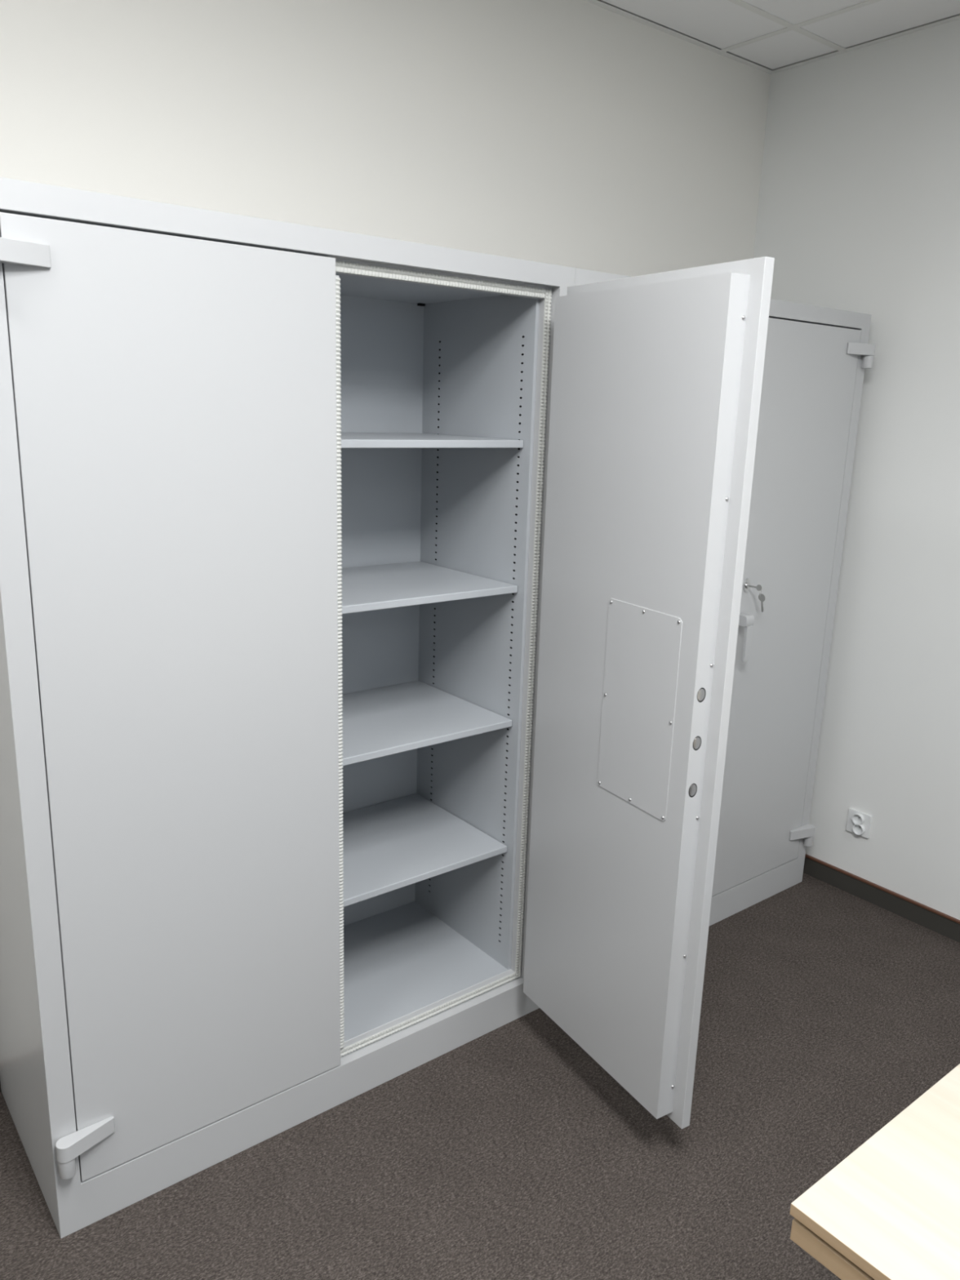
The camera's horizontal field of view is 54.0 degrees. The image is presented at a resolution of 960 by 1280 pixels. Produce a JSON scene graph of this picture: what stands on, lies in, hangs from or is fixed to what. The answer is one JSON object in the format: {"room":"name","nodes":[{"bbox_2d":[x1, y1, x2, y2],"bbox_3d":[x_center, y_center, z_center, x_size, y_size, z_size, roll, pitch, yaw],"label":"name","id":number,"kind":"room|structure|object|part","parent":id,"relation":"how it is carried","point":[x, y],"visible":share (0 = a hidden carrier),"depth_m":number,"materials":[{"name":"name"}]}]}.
{"room":"back office","nodes":[
{"label":"back office","id":0,"kind":"room"},
{"bbox_2d":[0,0,770,276],"bbox_3d":[-1.458,-0.277,1.735,6.256,2.879,0.120,-9,17,-37],"label":"wall","id":1,"kind":"structure","parent":0,"point":[579,134],"depth_m":2.40,"materials":[{"name":"white paint"}]},
{"bbox_2d":[584,0,959,74],"bbox_3d":[0.445,-0.946,-0.879,6.016,0.026,5.922,-9,17,-37],"label":"trim","id":2,"kind":"structure","parent":1,"relation":"attached to","point":[601,3],"depth_m":2.89,"materials":[{"name":"white metal"}]},
{"bbox_2d":[0,872,959,1279],"bbox_3d":[0.360,1.791,-0.205,6.256,0.100,6.162,-9,17,-37],"label":"floor","id":3,"kind":"structure","parent":0,"point":[511,1153],"depth_m":2.12,"materials":[{"name":"brown carpet"}]},
{"bbox_2d":[0,177,774,1238],"bbox_3d":[-0.274,0.177,1.983,1.266,1.950,1.136,-9,17,-37],"label":"tall cabinet","id":4,"kind":"object","parent":3,"relation":"on","point":[370,606],"visible":1,"depth_m":1.93,"materials":[{"name":"grey metal"}]},
{"bbox_3d":[-0.721,-0.601,1.456,0.114,0.034,0.035,-9,17,-37],"label":"hinge arm","id":5,"kind":"part","parent":4,"relation":"part of","materials":[{"name":"grey metal"}]},
{"bbox_3d":[-0.770,0.980,1.845,0.114,0.034,0.035,-9,17,-37],"label":"hinge arm","id":6,"kind":"part","parent":4,"relation":"part of","materials":[{"name":"grey"}]},
{"bbox_3d":[-0.542,0.172,1.849,0.589,1.792,0.024,-9,17,-37],"label":"door","id":7,"kind":"part","parent":4,"relation":"part of","materials":[{"name":"grey metal"}]},
{"bbox_2d":[342,793,506,906],"bbox_3d":[-0.495,0.586,2.355,1.108,0.018,0.430,-9,17,-37],"label":"shelf","id":8,"kind":"object","parent":4,"relation":"attached to","point":[392,842],"depth_m":2.53,"materials":[{"name":"grey metal"}]},
{"bbox_2d":[342,680,511,765],"bbox_3d":[-0.485,0.241,2.270,1.108,0.018,0.430,-9,17,-37],"label":"shelf","id":9,"kind":"object","parent":4,"relation":"attached to","point":[380,718],"depth_m":2.44,"materials":[{"name":"grey metal"}]},
{"bbox_2d":[341,561,517,613],"bbox_3d":[-0.474,-0.102,2.186,1.108,0.018,0.430,-9,17,-37],"label":"shelf","id":10,"kind":"object","parent":4,"relation":"attached to","point":[366,586],"depth_m":2.34,"materials":[{"name":"grey metal"}]},
{"bbox_2d":[340,432,523,448],"bbox_3d":[-0.463,-0.448,2.101,1.108,0.018,0.430,-9,17,-37],"label":"shelf","id":11,"kind":"object","parent":4,"relation":"attached to","point":[348,440],"depth_m":2.19,"materials":[{"name":"grey metal"}]},
{"bbox_3d":[-0.032,0.004,2.561,0.011,1.767,0.456,-9,17,-37],"label":"panel","id":12,"kind":"part","parent":4,"relation":"part of","materials":[{"name":"grey paint"}]},
{"bbox_3d":[0.330,0.143,1.980,0.002,0.430,0.227,-7,16,-31],"label":"plate","id":13,"kind":"part","parent":4,"relation":"part of","materials":[{"name":"grey metal"}]},
{"bbox_3d":[0.329,0.138,2.095,0.024,1.792,0.580,-7,16,-31],"label":"door","id":14,"kind":"part","parent":4,"relation":"part of","materials":[{"name":"grey metal"}]},
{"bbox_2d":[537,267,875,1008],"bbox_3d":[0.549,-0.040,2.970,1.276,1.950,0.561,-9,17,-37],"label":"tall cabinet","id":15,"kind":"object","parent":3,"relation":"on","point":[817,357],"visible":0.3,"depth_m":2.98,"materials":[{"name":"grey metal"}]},
{"bbox_3d":[0.793,-0.061,2.824,0.037,0.034,0.045,-9,17,-37],"label":"handle","id":16,"kind":"part","parent":15,"relation":"part of","materials":[{"name":"grey"}]},
{"bbox_3d":[0.803,-0.164,2.829,0.028,0.042,0.008,-9,17,-37],"label":"keyhole plate","id":17,"kind":"part","parent":15,"relation":"part of","materials":[{"name":"silver metal"}]},
{"bbox_2d":[748,584,765,612],"bbox_3d":[0.831,-0.126,2.820,0.028,0.085,0.051,-9,17,-37],"label":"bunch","id":18,"kind":"object","parent":15,"relation":"hanging from","point":[762,597],"visible":1,"depth_m":2.81,"materials":[{"name":"silver metal"}]},
{"bbox_3d":[0.922,-0.060,2.974,0.585,1.792,0.024,-9,17,-37],"label":"door","id":19,"kind":"part","parent":15,"relation":"part of","materials":[{"name":"grey metal"}]},
{"bbox_3d":[1.136,0.679,3.310,0.114,0.034,0.035,-9,17,-37],"label":"hinge arm","id":20,"kind":"part","parent":15,"relation":"part of","materials":[{"name":"grey metal"}]},
{"bbox_3d":[1.185,-0.902,2.921,0.114,0.034,0.035,-9,17,-37],"label":"hinge arm","id":21,"kind":"part","parent":15,"relation":"part of","materials":[{"name":"grey metal"}]},
{"bbox_2d":[789,1063,959,1279],"bbox_3d":[1.227,0.999,1.366,1.600,0.740,0.800,-9,17,-37],"label":"desk","id":22,"kind":"object","parent":3,"relation":"on","point":[890,1210],"visible":1,"depth_m":1.10,"materials":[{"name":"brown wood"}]},
{"bbox_3d":[1.238,0.675,1.286,1.596,0.028,0.795,-9,17,-37],"label":"frame rail","id":23,"kind":"part","parent":22,"relation":"part of","materials":[{"name":"brown wood"}]},
{"bbox_2d":[601,0,959,69],"bbox_3d":[0.445,-0.943,-0.878,5.964,0.015,5.870,-9,17,-37],"label":"ceiling","id":24,"kind":"structure","parent":0,"point":[720,24],"depth_m":2.76,"materials":[{"name":"white tile"}]},
{"bbox_2d":[720,0,881,52],"bbox_3d":[0.445,-0.951,-0.880,5.968,0.036,5.874,-9,17,-37],"label":"trim","id":25,"kind":"structure","parent":24,"relation":"attached to","point":[789,26],"depth_m":2.78,"materials":[{"name":"white metal"}]},
{"bbox_2d":[753,18,959,919],"bbox_3d":[2.856,-0.024,1.248,0.120,2.879,6.042,-9,17,-37],"label":"wall","id":26,"kind":"structure","parent":0,"point":[859,210],"depth_m":3.03,"materials":[{"name":"white paint"}]},
{"bbox_2d":[845,808,871,838],"bbox_3d":[1.313,0.638,3.273,0.022,0.085,0.085,-9,17,-37],"label":"wall socket","id":27,"kind":"object","parent":26,"relation":"attached to","point":[859,823],"visible":1,"depth_m":3.27,"materials":[{"name":"white plastic"}]},
{"bbox_2d":[803,853,959,942],"bbox_3d":[2.727,1.335,1.586,0.012,0.072,5.913,-9,17,-37],"label":"baseboard","id":28,"kind":"structure","parent":26,"relation":"attached to","point":[938,922],"depth_m":3.23,"materials":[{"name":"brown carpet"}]}
]}

